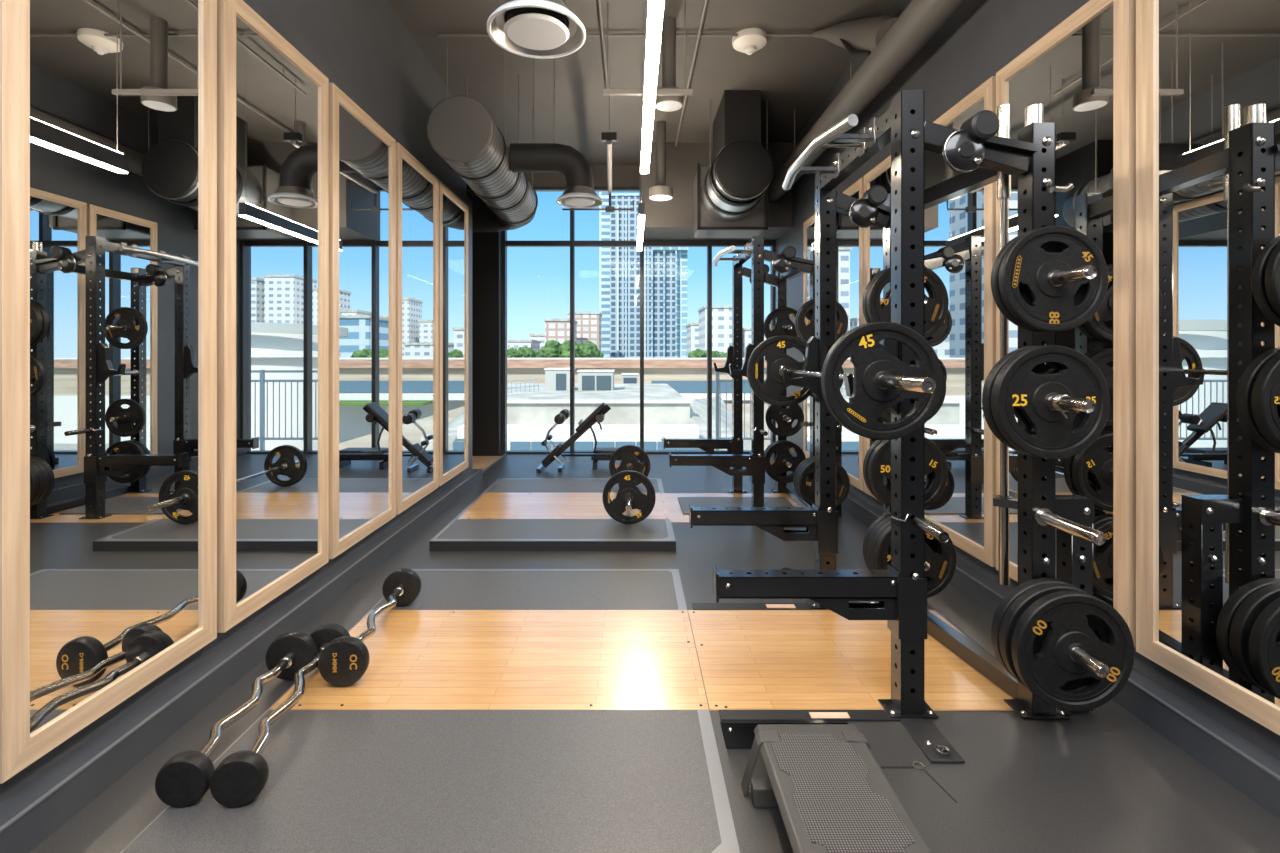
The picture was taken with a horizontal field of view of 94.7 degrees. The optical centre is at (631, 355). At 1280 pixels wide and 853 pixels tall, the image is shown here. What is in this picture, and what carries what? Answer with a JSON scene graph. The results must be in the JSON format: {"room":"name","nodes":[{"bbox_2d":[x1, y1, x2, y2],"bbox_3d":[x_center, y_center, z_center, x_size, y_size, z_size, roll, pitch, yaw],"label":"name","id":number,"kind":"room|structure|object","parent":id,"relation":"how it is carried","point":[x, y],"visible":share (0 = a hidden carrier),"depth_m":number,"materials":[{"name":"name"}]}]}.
{"room":"gym","nodes":[
{"label":"gym","id":0,"kind":"room"},
{"bbox_2d":[0,0,471,802],"bbox_3d":[-2.015,-0.715,2.085,0.150,4.430,10.170,0,0,0],"label":"wall","id":1,"kind":"structure","parent":0,"point":[364,48],"depth_m":4.42,"materials":[{"name":"grey paint"}]},
{"bbox_2d":[0,0,216,783],"bbox_3d":[-1.915,-0.222,2.228,0.050,3.010,0.916,0,0,0],"label":"wall mirror","id":2,"kind":"object","parent":1,"relation":"attached to","point":[108,108],"visible":1,"depth_m":2.10,"materials":[{"name":"brown wood"}]},
{"bbox_2d":[0,468,481,852],"bbox_3d":[-1.880,1.436,2.085,0.120,0.128,10.170,0,0,0],"label":"baseboard","id":3,"kind":"structure","parent":1,"relation":"attached to","point":[30,830],"depth_m":2.37,"materials":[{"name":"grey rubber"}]},
{"bbox_2d":[217,0,328,632],"bbox_3d":[-1.915,-0.222,3.206,0.050,3.010,0.940,0,0,0],"label":"wall mirror","id":4,"kind":"object","parent":1,"relation":"attached to","point":[273,102],"visible":0.97,"depth_m":3.06,"materials":[{"name":"brown wood"}]},
{"bbox_2d":[329,83,395,558],"bbox_3d":[-1.915,-0.222,4.223,0.050,3.010,0.995,0,0,0],"label":"wall mirror","id":5,"kind":"object","parent":1,"relation":"attached to","point":[362,155],"visible":0.91,"depth_m":4.12,"materials":[{"name":"brown wood"}]},
{"bbox_2d":[396,142,437,514],"bbox_3d":[-1.915,-0.222,5.266,0.050,3.010,0.991,0,0,0],"label":"wall mirror","id":6,"kind":"object","parent":1,"relation":"attached to","point":[416,186],"visible":0.91,"depth_m":5.16,"materials":[{"name":"brown wood"}]},
{"bbox_2d":[438,181,467,485],"bbox_3d":[-1.915,-0.222,6.314,0.050,3.010,1.004,0,0,0],"label":"wall mirror","id":7,"kind":"object","parent":1,"relation":"attached to","point":[452,211],"visible":0.86,"depth_m":6.25,"materials":[{"name":"brown wood"}]},
{"bbox_2d":[443,193,464,474],"bbox_3d":[-1.919,-0.222,6.314,0.033,2.850,0.844,0,0,0],"label":"mirror glass","id":8,"kind":"object","parent":7,"relation":"on","point":[453,211],"depth_m":6.29,"materials":[{"name":"silver metal"}]},
{"bbox_2d":[472,231,501,455],"bbox_3d":[-2.748,-0.715,8.950,1.505,4.430,0.200,0,0,0],"label":"column","id":9,"kind":"structure","parent":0,"point":[486,247],"depth_m":8.85,"materials":[{"name":"black paint"}]},
{"bbox_2d":[502,186,569,453],"bbox_3d":[-1.505,-0.552,9.100,1.110,4.095,0.140,0,0,0],"label":"window","id":10,"kind":"structure","parent":9,"relation":"in","point":[505,243],"depth_m":9.05,"materials":[{"name":"brown metal"}]},
{"bbox_2d":[500,450,764,455],"bbox_3d":[0.000,1.597,9.210,4.400,0.205,0.280,0,0,0],"label":"sill","id":11,"kind":"structure","parent":9,"relation":"attached to","point":[507,450],"depth_m":9.33,"materials":[{"name":"brown metal"}]},
{"bbox_2d":[640,240,707,452],"bbox_3d":[0.643,-0.138,9.100,1.041,3.265,0.140,0,0,0],"label":"window","id":12,"kind":"structure","parent":11,"relation":"attached to","point":[644,243],"depth_m":9.03,"materials":[{"name":"brown metal"}]},
{"bbox_2d":[523,165,639,185],"bbox_3d":[-0.938,-2.765,9.150,2.115,0.330,0.200,0,0,0],"label":"wall","id":13,"kind":"structure","parent":0,"point":[622,175],"depth_m":9.05,"materials":[{"name":"grey paint"}]},
{"bbox_2d":[570,186,639,453],"bbox_3d":[-0.413,-0.552,9.100,1.073,4.095,0.140,0,0,0],"label":"window","id":14,"kind":"structure","parent":13,"relation":"in","point":[573,243],"depth_m":9.03,"materials":[{"name":"brown metal"}]},
{"bbox_2d":[388,0,898,164],"bbox_3d":[-0.500,-3.030,3.125,5.800,0.200,12.450,0,0,0],"label":"ceiling","id":15,"kind":"structure","parent":0,"point":[798,73],"depth_m":6.01,"materials":[{"name":"grey paint"}]},
{"bbox_2d":[426,41,537,231],"bbox_3d":[-2.082,-2.277,6.505,1.836,1.305,3.091,0,0,0],"label":"spiral duct","id":16,"kind":"object","parent":15,"relation":"hanging from","point":[460,129],"visible":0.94,"depth_m":5.32,"materials":[{"name":"grey metal"}]},
{"bbox_2d":[487,0,585,58],"bbox_3d":[-0.608,-2.213,2.750,0.785,1.434,0.456,0,0,0],"label":"ceiling vent","id":17,"kind":"object","parent":15,"relation":"in","point":[539,29],"visible":1,"depth_m":2.73,"materials":[{"name":"white metal"}]},
{"bbox_2d":[509,58,602,207],"bbox_3d":[-0.727,-2.213,5.770,0.890,1.434,0.456,0,0,0],"label":"duct","id":18,"kind":"object","parent":15,"relation":"in","point":[579,192],"visible":1,"depth_m":5.66,"materials":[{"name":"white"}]},
{"bbox_2d":[562,79,633,212],"bbox_3d":[-0.459,-2.447,7.125,0.982,0.965,1.910,0,0,0],"label":"pipe","id":19,"kind":"object","parent":15,"relation":"hanging from","point":[609,137],"visible":1,"depth_m":6.94,"materials":[{"name":"grey metal"}]},
{"bbox_2d":[438,33,811,35],"bbox_3d":[-0.045,-2.900,5.330,3.410,0.024,0.024,0,0,0],"label":"conduit","id":20,"kind":"object","parent":15,"relation":"attached to","point":[439,34],"visible":0.68,"depth_m":5.32,"materials":[{"name":"grey metal"}]},
{"bbox_2d":[603,3,691,95],"bbox_3d":[0.130,-2.550,4.900,0.740,0.760,0.040,0,0,0],"label":"channel","id":21,"kind":"object","parent":15,"relation":"hanging from","point":[606,92],"visible":0.94,"depth_m":4.90,"materials":[{"name":"grey paint"}]},
{"bbox_2d":[640,0,663,172],"bbox_3d":[0.096,-2.165,3.090,0.064,1.530,2.880,0,0,0],"label":"linear light","id":22,"kind":"object","parent":15,"relation":"hanging from","point":[654,11],"visible":1,"depth_m":2.96,"materials":[{"name":"grey plastic"}]},
{"bbox_2d":[649,120,672,200],"bbox_3d":[0.364,-2.453,7.400,0.300,0.954,0.300,0,0,0],"label":"pendant light","id":23,"kind":"object","parent":15,"relation":"hanging from","point":[660,192],"visible":1,"depth_m":7.34,"materials":[{"name":"grey metal"}]},
{"bbox_2d":[655,16,682,111],"bbox_3d":[0.323,-2.553,5.150,0.250,0.754,0.250,0,0,0],"label":"pendant light","id":24,"kind":"object","parent":15,"relation":"hanging from","point":[662,103],"visible":0.8,"depth_m":5.10,"materials":[{"name":"grey metal"}]},
{"bbox_2d":[656,101,681,111],"bbox_3d":[0.323,-2.179,5.150,0.230,0.005,0.230,0,0,0],"label":"grille","id":25,"kind":"object","parent":24,"relation":"attached to","point":[666,106],"depth_m":5.13,"materials":[{"name":"white metal"}]},
{"bbox_2d":[675,0,707,146],"bbox_3d":[0.600,-2.893,4.825,0.028,0.074,6.450,0,0,0],"label":"conduit","id":26,"kind":"object","parent":15,"relation":"attached to","point":[705,1],"visible":1,"depth_m":5.72,"materials":[{"name":"grey metal"}]},
{"bbox_2d":[693,90,773,237],"bbox_3d":[1.270,-2.263,7.245,0.890,1.335,1.690,0,0,0],"label":"duct","id":27,"kind":"object","parent":15,"relation":"hanging from","point":[730,194],"visible":0.98,"depth_m":6.50,"materials":[{"name":"black metal"}]},
{"bbox_2d":[732,28,766,54],"bbox_3d":[1.080,-2.849,5.420,0.320,0.160,0.320,0,0,0],"label":"smoke detector","id":28,"kind":"object","parent":15,"relation":"attached to","point":[748,41],"visible":1,"depth_m":5.34,"materials":[{"name":"white plastic"}]},
{"bbox_2d":[768,0,966,200],"bbox_3d":[1.880,-2.520,5.025,0.539,0.820,6.050,0,0,0],"label":"duct","id":29,"kind":"object","parent":15,"relation":"hanging from","point":[889,43],"visible":0.98,"depth_m":4.62,"materials":[{"name":"grey metal"}]},
{"bbox_2d":[30,454,1279,852],"bbox_3d":[-0.600,1.560,3.050,5.600,0.120,12.100,0,0,0],"label":"floor","id":30,"kind":"structure","parent":0,"point":[1099,780],"depth_m":2.21,"materials":[{"name":"rubber"}]},
{"bbox_2d":[120,569,739,852],"bbox_3d":[-0.608,1.496,2.898,1.865,0.007,2.476,0,0,0],"label":"platform","id":31,"kind":"object","parent":30,"relation":"on","point":[492,710],"visible":0.98,"depth_m":2.31,"materials":[{"name":"grey rubber"}]},
{"bbox_2d":[155,630,317,806],"bbox_3d":[-1.537,1.387,2.355,0.212,0.215,0.839,0,0,-6],"label":"barbell","id":32,"kind":"object","parent":31,"relation":"on","point":[183,780],"visible":0.97,"depth_m":2.13,"materials":[{"name":"black rubber"}]},
{"bbox_2d":[210,623,349,806],"bbox_3d":[-1.383,1.393,2.405,0.200,0.202,0.945,0,0,-10],"label":"barbell","id":33,"kind":"object","parent":31,"relation":"on","point":[240,777],"visible":0.77,"depth_m":1.97,"materials":[{"name":"black rubber"}]},
{"bbox_2d":[318,568,420,686],"bbox_3d":[-1.343,1.385,3.110,0.216,0.216,0.924,0,0,-5],"label":"barbell","id":34,"kind":"object","parent":31,"relation":"on","point":[344,660],"visible":1,"depth_m":2.67,"materials":[{"name":"black rubber"}]},
{"bbox_2d":[429,478,675,550],"bbox_3d":[-0.609,1.460,5.691,1.894,0.078,2.318,0,0,0],"label":"platform","id":35,"kind":"object","parent":30,"relation":"on","point":[512,514],"visible":0.92,"depth_m":5.04,"materials":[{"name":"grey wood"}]},
{"bbox_2d":[602,470,655,523],"bbox_3d":[-0.025,1.198,5.007,0.450,0.450,0.047,0,0,0],"label":"weight plate","id":36,"kind":"object","parent":35,"relation":"on","point":[626,479],"visible":0.95,"depth_m":5.00,"materials":[{"name":"rubber"}]},
{"bbox_2d":[609,445,649,485],"bbox_3d":[-0.025,1.198,6.437,0.450,0.450,0.047,0,0,0],"label":"weight plate","id":37,"kind":"object","parent":35,"relation":"on","point":[627,452],"visible":0.69,"depth_m":6.42,"materials":[{"name":"rubber"}]},
{"bbox_2d":[536,402,635,472],"bbox_3d":[-0.588,1.057,7.750,1.275,0.885,0.460,0,0,0],"label":"bench","id":38,"kind":"object","parent":30,"relation":"on","point":[598,415],"visible":1,"depth_m":7.72,"materials":[{"name":"black"}]},
{"bbox_2d":[591,448,643,468],"bbox_3d":[-0.175,1.380,8.000,0.750,0.240,0.400,0,0,0],"label":"bench","id":39,"kind":"object","parent":30,"relation":"on","point":[595,459],"visible":0.38,"depth_m":7.96,"materials":[{"name":"black metal"}]},
{"bbox_2d":[664,493,800,522],"bbox_3d":[1.065,1.497,5.860,1.430,0.006,1.120,0,0,0],"label":"insert","id":40,"kind":"object","parent":30,"relation":"on","point":[675,512],"visible":0.36,"depth_m":6.23,"materials":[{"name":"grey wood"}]},
{"bbox_2d":[678,497,793,513],"bbox_3d":[1.040,1.487,5.880,1.120,0.014,0.640,0,0,0],"label":"floor mat","id":41,"kind":"object","parent":40,"relation":"on","point":[684,502],"visible":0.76,"depth_m":5.96,"materials":[{"name":"rubber"}]},
{"bbox_2d":[663,236,841,516],"bbox_3d":[1.143,0.196,5.830,1.589,2.594,1.500,0,0,0],"label":"power rack","id":42,"kind":"object","parent":30,"relation":"on","point":[754,462],"visible":0.57,"depth_m":5.46,"materials":[{"name":"black metal"}]},
{"bbox_2d":[713,345,732,377],"bbox_3d":[1.008,0.065,6.518,0.214,0.367,0.055,0,0,0],"label":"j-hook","id":43,"kind":"object","parent":42,"relation":"on","point":[729,359],"depth_m":6.49,"materials":[{"name":"black metal"}]},
{"bbox_2d":[729,343,752,376],"bbox_3d":[1.008,0.065,5.463,0.214,0.367,0.055,0,0,0],"label":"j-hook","id":44,"kind":"object","parent":42,"relation":"on","point":[749,348],"depth_m":5.43,"materials":[{"name":"black metal"}]},
{"bbox_2d":[765,404,803,436],"bbox_3d":[1.640,0.663,6.338,0.410,0.410,0.038,0,0,0],"label":"weight plate","id":45,"kind":"object","parent":42,"relation":"on","point":[784,428],"visible":0.8,"depth_m":6.33,"materials":[{"name":"rubber"}]},
{"bbox_2d":[764,441,805,482],"bbox_3d":[1.640,1.137,6.332,0.450,0.450,0.047,0,0,0],"label":"weight plate","id":46,"kind":"object","parent":42,"relation":"on","point":[782,448],"visible":0.75,"depth_m":6.32,"materials":[{"name":"rubber"}]},
{"bbox_2d":[764,307,805,348],"bbox_3d":[1.640,-0.300,6.342,0.450,0.450,0.047,0,0,0],"label":"weight plate","id":47,"kind":"object","parent":42,"relation":"on","point":[782,314],"visible":0.67,"depth_m":6.33,"materials":[{"name":"rubber"}]},
{"bbox_2d":[797,298,847,341],"bbox_3d":[1.700,-0.300,5.267,0.450,0.450,0.047,0,0,0],"label":"weight plate","id":48,"kind":"object","parent":42,"relation":"on","point":[805,332],"visible":0.51,"depth_m":5.25,"materials":[{"name":"rubber"}]},
{"bbox_2d":[798,460,849,506],"bbox_3d":[1.700,1.137,5.227,0.450,0.450,0.047,0,0,0],"label":"weight plate","id":49,"kind":"object","parent":42,"relation":"on","point":[842,487],"visible":0.44,"depth_m":5.21,"materials":[{"name":"rubber"}]},
{"bbox_2d":[688,601,1014,710],"bbox_3d":[1.065,1.494,3.095,1.471,0.010,1.210,0,0,0],"label":"insert","id":50,"kind":"object","parent":30,"relation":"on","point":[752,656],"visible":0.76,"depth_m":2.86,"materials":[{"name":"brown wood"}]},
{"bbox_2d":[901,720,964,762],"bbox_3d":[1.163,1.489,2.295,0.125,0.022,0.249,0,0,0],"label":"anchor plate","id":51,"kind":"object","parent":30,"relation":"on","point":[925,733],"visible":1,"depth_m":2.27,"materials":[{"name":"black metal"}]},
{"bbox_2d":[640,143,791,240],"bbox_3d":[1.160,-2.350,8.650,2.080,1.160,1.100,0,0,0],"label":"wall","id":52,"kind":"structure","parent":0,"point":[669,220],"depth_m":8.10,"materials":[{"name":"grey paint"}]},
{"bbox_2d":[637,173,644,250],"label":"linear light","id":53,"kind":"object","parent":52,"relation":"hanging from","point":[641,215],"depth_m":6.19,"materials":[{"name":"grey plastic"}]},
{"bbox_2d":[637,215,644,250],"bbox_3d":[0.096,-1.406,6.890,0.062,0.012,1.972,0,0,0],"label":"diffuser","id":54,"kind":"object","parent":53,"relation":"attached to","point":[640,217],"depth_m":6.69,"materials":[{"name":"white plastic"}]},
{"bbox_2d":[726,749,792,852],"bbox_3d":[0.620,1.650,1.560,0.520,0.100,1.720,0,0,0],"label":"floor","id":55,"kind":"structure","parent":0,"point":[766,832],"depth_m":2.04,"materials":[{"name":"rubber"}]},
{"bbox_2d":[741,724,931,852],"bbox_3d":[0.641,1.497,1.725,0.471,0.206,1.050,0,0,0],"label":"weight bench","id":56,"kind":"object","parent":55,"relation":"on","point":[831,794],"depth_m":1.91,"materials":[{"name":"grey plastic"}]},
{"bbox_2d":[689,90,1108,748],"bbox_3d":[1.143,0.248,2.860,1.589,2.699,1.500,0,0,0],"label":"power rack","id":57,"kind":"object","parent":55,"relation":"on","point":[899,592],"visible":0.75,"depth_m":2.46,"materials":[{"name":"black metal"}]},
{"bbox_2d":[778,365,935,392],"bbox_3d":[0.955,0.095,2.995,0.074,0.074,2.190,0,0,0],"label":"barbell","id":58,"kind":"object","parent":57,"relation":"on","point":[908,383],"visible":0.53,"depth_m":2.07,"materials":[{"name":"silver metal"}]},
{"bbox_2d":[747,335,810,406],"bbox_3d":[0.955,0.095,3.735,0.450,0.450,0.052,0,0,0],"label":"weight plate","id":59,"kind":"object","parent":58,"relation":"on","point":[775,357],"visible":0.82,"depth_m":3.72,"materials":[{"name":"rubber"}]},
{"bbox_2d":[821,322,942,439],"bbox_3d":[0.955,0.095,2.260,0.450,0.450,0.052,0,0,0],"label":"weight plate","id":60,"kind":"object","parent":58,"relation":"on","point":[868,400],"visible":0.93,"depth_m":2.24,"materials":[{"name":"rubber"}]},
{"bbox_2d":[863,512,890,569],"bbox_3d":[1.585,1.137,3.460,0.450,0.450,0.047,0,0,0],"label":"weight plate","id":61,"kind":"object","parent":57,"relation":"on","point":[875,523],"visible":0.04,"depth_m":3.45,"materials":[{"name":"rubber"}]},
{"bbox_2d":[862,268,932,323],"bbox_3d":[1.560,-0.300,3.402,0.450,0.450,0.047,0,0,0],"label":"weight plate","id":62,"kind":"object","parent":57,"relation":"on","point":[927,287],"visible":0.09,"depth_m":3.39,"materials":[{"name":"rubber"}]},
{"bbox_2d":[863,440,932,505],"bbox_3d":[1.575,0.663,3.432,0.450,0.450,0.047,0,0,0],"label":"weight plate","id":63,"kind":"object","parent":57,"relation":"on","point":[874,445],"visible":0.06,"depth_m":3.42,"materials":[{"name":"rubber"}]},
{"bbox_2d":[866,516,936,577],"bbox_3d":[1.585,1.137,3.407,0.450,0.450,0.047,0,0,0],"label":"weight plate","id":64,"kind":"object","parent":57,"relation":"on","point":[931,543],"visible":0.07,"depth_m":3.39,"materials":[{"name":"rubber"}]},
{"bbox_2d":[870,519,940,582],"bbox_3d":[1.585,1.137,3.357,0.450,0.450,0.047,0,0,0],"label":"weight plate","id":65,"kind":"object","parent":57,"relation":"on","point":[879,532],"visible":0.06,"depth_m":3.35,"materials":[{"name":"rubber"}]},
{"bbox_2d":[867,437,947,507],"bbox_3d":[1.575,0.663,3.372,0.444,0.444,0.047,0,0,0],"label":"weight plate","id":66,"kind":"object","parent":57,"relation":"on","point":[879,465],"visible":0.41,"depth_m":3.36,"materials":[{"name":"rubber"}]},
{"bbox_2d":[866,266,948,338],"bbox_3d":[1.560,-0.300,3.342,0.450,0.450,0.047,0,0,0],"label":"weight plate","id":67,"kind":"object","parent":57,"relation":"on","point":[935,309],"visible":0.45,"depth_m":3.33,"materials":[{"name":"rubber"}]},
{"bbox_2d":[880,371,945,422],"bbox_3d":[1.565,0.180,3.372,0.444,0.444,0.047,0,0,0],"label":"weight plate","id":68,"kind":"object","parent":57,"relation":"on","point":[886,414],"visible":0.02,"depth_m":3.35,"materials":[{"name":"rubber"}]},
{"bbox_2d":[873,519,956,598],"bbox_3d":[1.585,1.137,3.307,0.450,0.450,0.047,0,0,0],"label":"weight plate","id":69,"kind":"object","parent":57,"relation":"on","point":[941,571],"visible":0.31,"depth_m":3.29,"materials":[{"name":"rubber"}]},
{"bbox_2d":[997,104,1010,584],"bbox_3d":[1.655,-0.049,2.625,0.052,2.123,0.052,0,0,0],"label":"barbell","id":70,"kind":"object","parent":57,"relation":"on","point":[1003,111],"visible":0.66,"depth_m":2.61,"materials":[{"name":"silver metal"}]},
{"bbox_2d":[982,346,1085,454],"bbox_3d":[1.645,0.180,2.382,0.444,0.444,0.047,0,0,0],"label":"weight plate","id":71,"kind":"object","parent":57,"relation":"on","point":[987,389],"visible":0.15,"depth_m":2.37,"materials":[{"name":"rubber"}]},
{"bbox_2d":[991,231,1086,331],"bbox_3d":[1.640,-0.300,2.348,0.410,0.410,0.038,0,0,0],"label":"weight plate","id":72,"kind":"object","parent":57,"relation":"on","point":[1049,247],"visible":0.09,"depth_m":2.34,"materials":[{"name":"rubber"}]},
{"bbox_2d":[991,578,1095,679],"bbox_3d":[1.700,1.137,2.405,0.450,0.450,0.047,0,0,0],"label":"weight plate","id":73,"kind":"object","parent":57,"relation":"on","point":[999,614],"visible":0.08,"depth_m":2.40,"materials":[{"name":"rubber"}]},
{"bbox_2d":[991,345,1109,458],"bbox_3d":[1.645,0.180,2.322,0.444,0.444,0.047,0,0,0],"label":"weight plate","id":74,"kind":"object","parent":57,"relation":"on","point":[1054,436],"visible":0.91,"depth_m":2.31,"materials":[{"name":"rubber"}]},
{"bbox_2d":[998,226,1107,331],"bbox_3d":[1.640,-0.300,2.297,0.410,0.410,0.038,0,0,0],"label":"weight plate","id":75,"kind":"object","parent":57,"relation":"on","point":[1052,309],"visible":0.94,"depth_m":2.29,"materials":[{"name":"rubber"}]},
{"bbox_2d":[999,583,1108,690],"bbox_3d":[1.700,1.137,2.352,0.450,0.450,0.047,0,0,0],"label":"weight plate","id":76,"kind":"object","parent":57,"relation":"on","point":[1017,608],"visible":0.22,"depth_m":2.34,"materials":[{"name":"rubber"}]},
{"bbox_2d":[1011,590,1134,711],"bbox_3d":[1.700,1.137,2.277,0.450,0.450,0.047,0,0,0],"label":"weight plate","id":77,"kind":"object","parent":57,"relation":"on","point":[1043,674],"visible":0.91,"depth_m":2.26,"materials":[{"name":"rubber"}]},
{"bbox_2d":[776,0,1279,759],"bbox_3d":[2.300,-0.715,3.150,0.200,4.430,12.300,0,0,0],"label":"wall","id":78,"kind":"structure","parent":0,"point":[981,37],"depth_m":3.93,"materials":[{"name":"grey paint"}]},
{"bbox_2d":[707,240,775,453],"bbox_3d":[1.682,-0.138,9.100,1.036,3.265,0.140,0,0,0],"label":"window","id":79,"kind":"structure","parent":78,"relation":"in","point":[772,244],"depth_m":9.03,"materials":[{"name":"brown metal"}]},
{"bbox_2d":[803,214,814,457],"bbox_3d":[2.175,-0.205,6.940,0.050,2.930,0.924,0,0,0],"label":"wall mirror","id":80,"kind":"object","parent":78,"relation":"attached to","point":[808,225],"visible":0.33,"depth_m":7.27,"materials":[{"name":"brown wood"}]},
{"bbox_2d":[836,177,863,490],"bbox_3d":[2.175,-0.205,5.975,0.050,2.930,0.934,0,0,0],"label":"wall mirror","id":81,"kind":"object","parent":78,"relation":"attached to","point":[849,237],"visible":0.29,"depth_m":5.84,"materials":[{"name":"brown wood"}]},
{"bbox_2d":[864,155,890,498],"bbox_3d":[2.175,-0.205,4.990,0.050,2.930,0.964,0,0,0],"label":"wall mirror","id":82,"kind":"object","parent":78,"relation":"attached to","point":[881,174],"visible":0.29,"depth_m":5.26,"materials":[{"name":"brown wood"}]},
{"bbox_2d":[924,76,995,566],"bbox_3d":[2.175,-0.205,3.997,0.050,2.930,0.950,0,0,0],"label":"wall mirror","id":83,"kind":"object","parent":78,"relation":"attached to","point":[960,231],"visible":0.54,"depth_m":3.81,"materials":[{"name":"brown wood"}]},
{"bbox_2d":[768,445,1279,819],"bbox_3d":[2.147,1.436,3.050,0.105,0.128,12.100,0,0,0],"label":"baseboard","id":84,"kind":"structure","parent":78,"relation":"attached to","point":[1261,787],"depth_m":2.25,"materials":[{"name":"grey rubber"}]},
{"bbox_2d":[996,0,1135,646],"bbox_3d":[2.175,-0.205,3.019,0.050,2.930,0.933,0,0,0],"label":"wall mirror","id":85,"kind":"object","parent":78,"relation":"attached to","point":[1082,71],"visible":0.56,"depth_m":2.72,"materials":[{"name":"brown wood"}]},
{"bbox_2d":[1136,0,1279,734],"bbox_3d":[2.175,-0.205,2.053,0.050,2.930,0.929,0,0,0],"label":"wall mirror","id":86,"kind":"object","parent":78,"relation":"attached to","point":[1208,71],"visible":1,"depth_m":2.22,"materials":[{"name":"brown wood"}]},
{"label":"outside","id":87,"kind":"structure","parent":0,"visible":0},
{"bbox_3d":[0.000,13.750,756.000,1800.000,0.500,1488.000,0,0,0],"label":"ground","id":88,"kind":"structure","parent":87,"visible":0},
{"bbox_2d":[507,340,540,350],"bbox_3d":[-49.576,3.145,272.500,10.936,20.710,25.800,0,0,0],"label":"block","id":89,"kind":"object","parent":88,"relation":"on","point":[534,344],"visible":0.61,"depth_m":260.02,"materials":[{"name":"white concrete"}]},
{"bbox_2d":[541,340,579,357],"bbox_3d":[-13.475,5.184,111.532,7.340,16.633,5.362,0,0,0],"label":"tree","id":90,"kind":"object","parent":88,"relation":"on","point":[552,348],"visible":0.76,"depth_m":110.18,"materials":[{"name":"green plant"}]},
{"bbox_2d":[544,319,577,343],"bbox_3d":[-29.275,-0.690,245.000,11.554,28.381,20.800,0,0,0],"label":"brick block","id":91,"kind":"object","parent":88,"relation":"on","point":[558,330],"visible":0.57,"depth_m":235.02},
{"bbox_2d":[567,312,601,350],"bbox_3d":[-21.537,-3.099,272.000,14.566,33.199,20.800,0,0,0],"label":"brick block","id":92,"kind":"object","parent":88,"relation":"on","point":[589,323],"visible":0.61,"depth_m":261.99,"materials":[{"name":"pink brick"}]},
{"bbox_2d":[577,341,597,357],"bbox_3d":[-13.581,4.796,151.145,9.670,17.408,6.443,0,0,0],"label":"tree","id":93,"kind":"object","parent":88,"relation":"on","point":[588,349],"visible":0.49,"depth_m":149.32,"materials":[{"name":"green plant"}]},
{"bbox_2d":[507,384,749,449],"bbox_3d":[-1.567,7.645,29.985,15.066,11.710,20.030,0,0,0],"label":"building","id":94,"kind":"structure","parent":88,"relation":"on","point":[667,414],"depth_m":24.00,"materials":[{"name":"white concrete"}]},
{"bbox_2d":[544,368,575,390],"bbox_3d":[-4.014,1.587,33.000,1.510,1.816,2.100,0,0,0],"label":"rooftop unit","id":95,"kind":"object","parent":94,"relation":"on","point":[556,379],"visible":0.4,"depth_m":32.00,"materials":[{"name":"grey metal"}]},
{"bbox_2d":[577,370,614,390],"bbox_3d":[-1.980,1.587,33.000,1.998,1.599,2.100,0,0,0],"label":"rooftop unit","id":96,"kind":"object","parent":94,"relation":"on","point":[588,380],"visible":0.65,"depth_m":31.96,"materials":[{"name":"grey metal"}]},
{"bbox_2d":[507,358,769,404],"bbox_3d":[20.000,6.903,95.750,280.000,13.195,16.500,0,0,0],"label":"overpass","id":97,"kind":"object","parent":88,"relation":"on","point":[686,376],"visible":0.09,"depth_m":90.70,"materials":[{"name":"white concrete"}]},
{"bbox_2d":[599,192,687,357],"bbox_3d":[5.847,-35.962,314.700,45.254,98.924,31.400,0,0,0],"label":"glass tower","id":98,"kind":"structure","parent":88,"relation":"on","point":[665,268],"depth_m":300.01,"materials":[{"name":"blue glass"}]},
{"bbox_2d":[685,323,698,357],"bbox_3d":[26.644,-0.035,250.000,6.088,27.070,20.800,0,0,0],"label":"block","id":99,"kind":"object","parent":88,"relation":"on","point":[692,329],"visible":0.46,"depth_m":240.01,"materials":[{"name":"white concrete"}]},
{"bbox_2d":[698,306,731,353],"bbox_3d":[32.432,-2.426,225.000,12.461,31.852,20.800,0,0,0],"label":"block","id":100,"kind":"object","parent":88,"relation":"on","point":[721,315],"visible":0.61,"depth_m":214.98,"materials":[{"name":"white concrete"}]},
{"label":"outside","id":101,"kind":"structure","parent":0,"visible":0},
{"bbox_3d":[3.550,1.840,10.150,4.300,0.120,1.500,0,0,0],"label":"balcony","id":102,"kind":"object","parent":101,"visible":0},
{"bbox_2d":[716,370,769,449],"bbox_3d":[3.525,1.015,10.700,4.010,1.530,0.060,0,0,0],"label":"balcony railing","id":103,"kind":"object","parent":102,"relation":"on","point":[717,373],"visible":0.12,"depth_m":10.68,"materials":[{"name":"grey metal"}]},
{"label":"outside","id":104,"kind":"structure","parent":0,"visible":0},
{"bbox_2d":[727,404,769,449],"bbox_3d":[11.300,7.400,64.000,17.400,0.600,48.000,0,0,0],"label":"deck","id":105,"kind":"object","parent":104,"point":[747,406],"visible":0.14,"depth_m":63.95,"materials":[{"name":"white concrete"}]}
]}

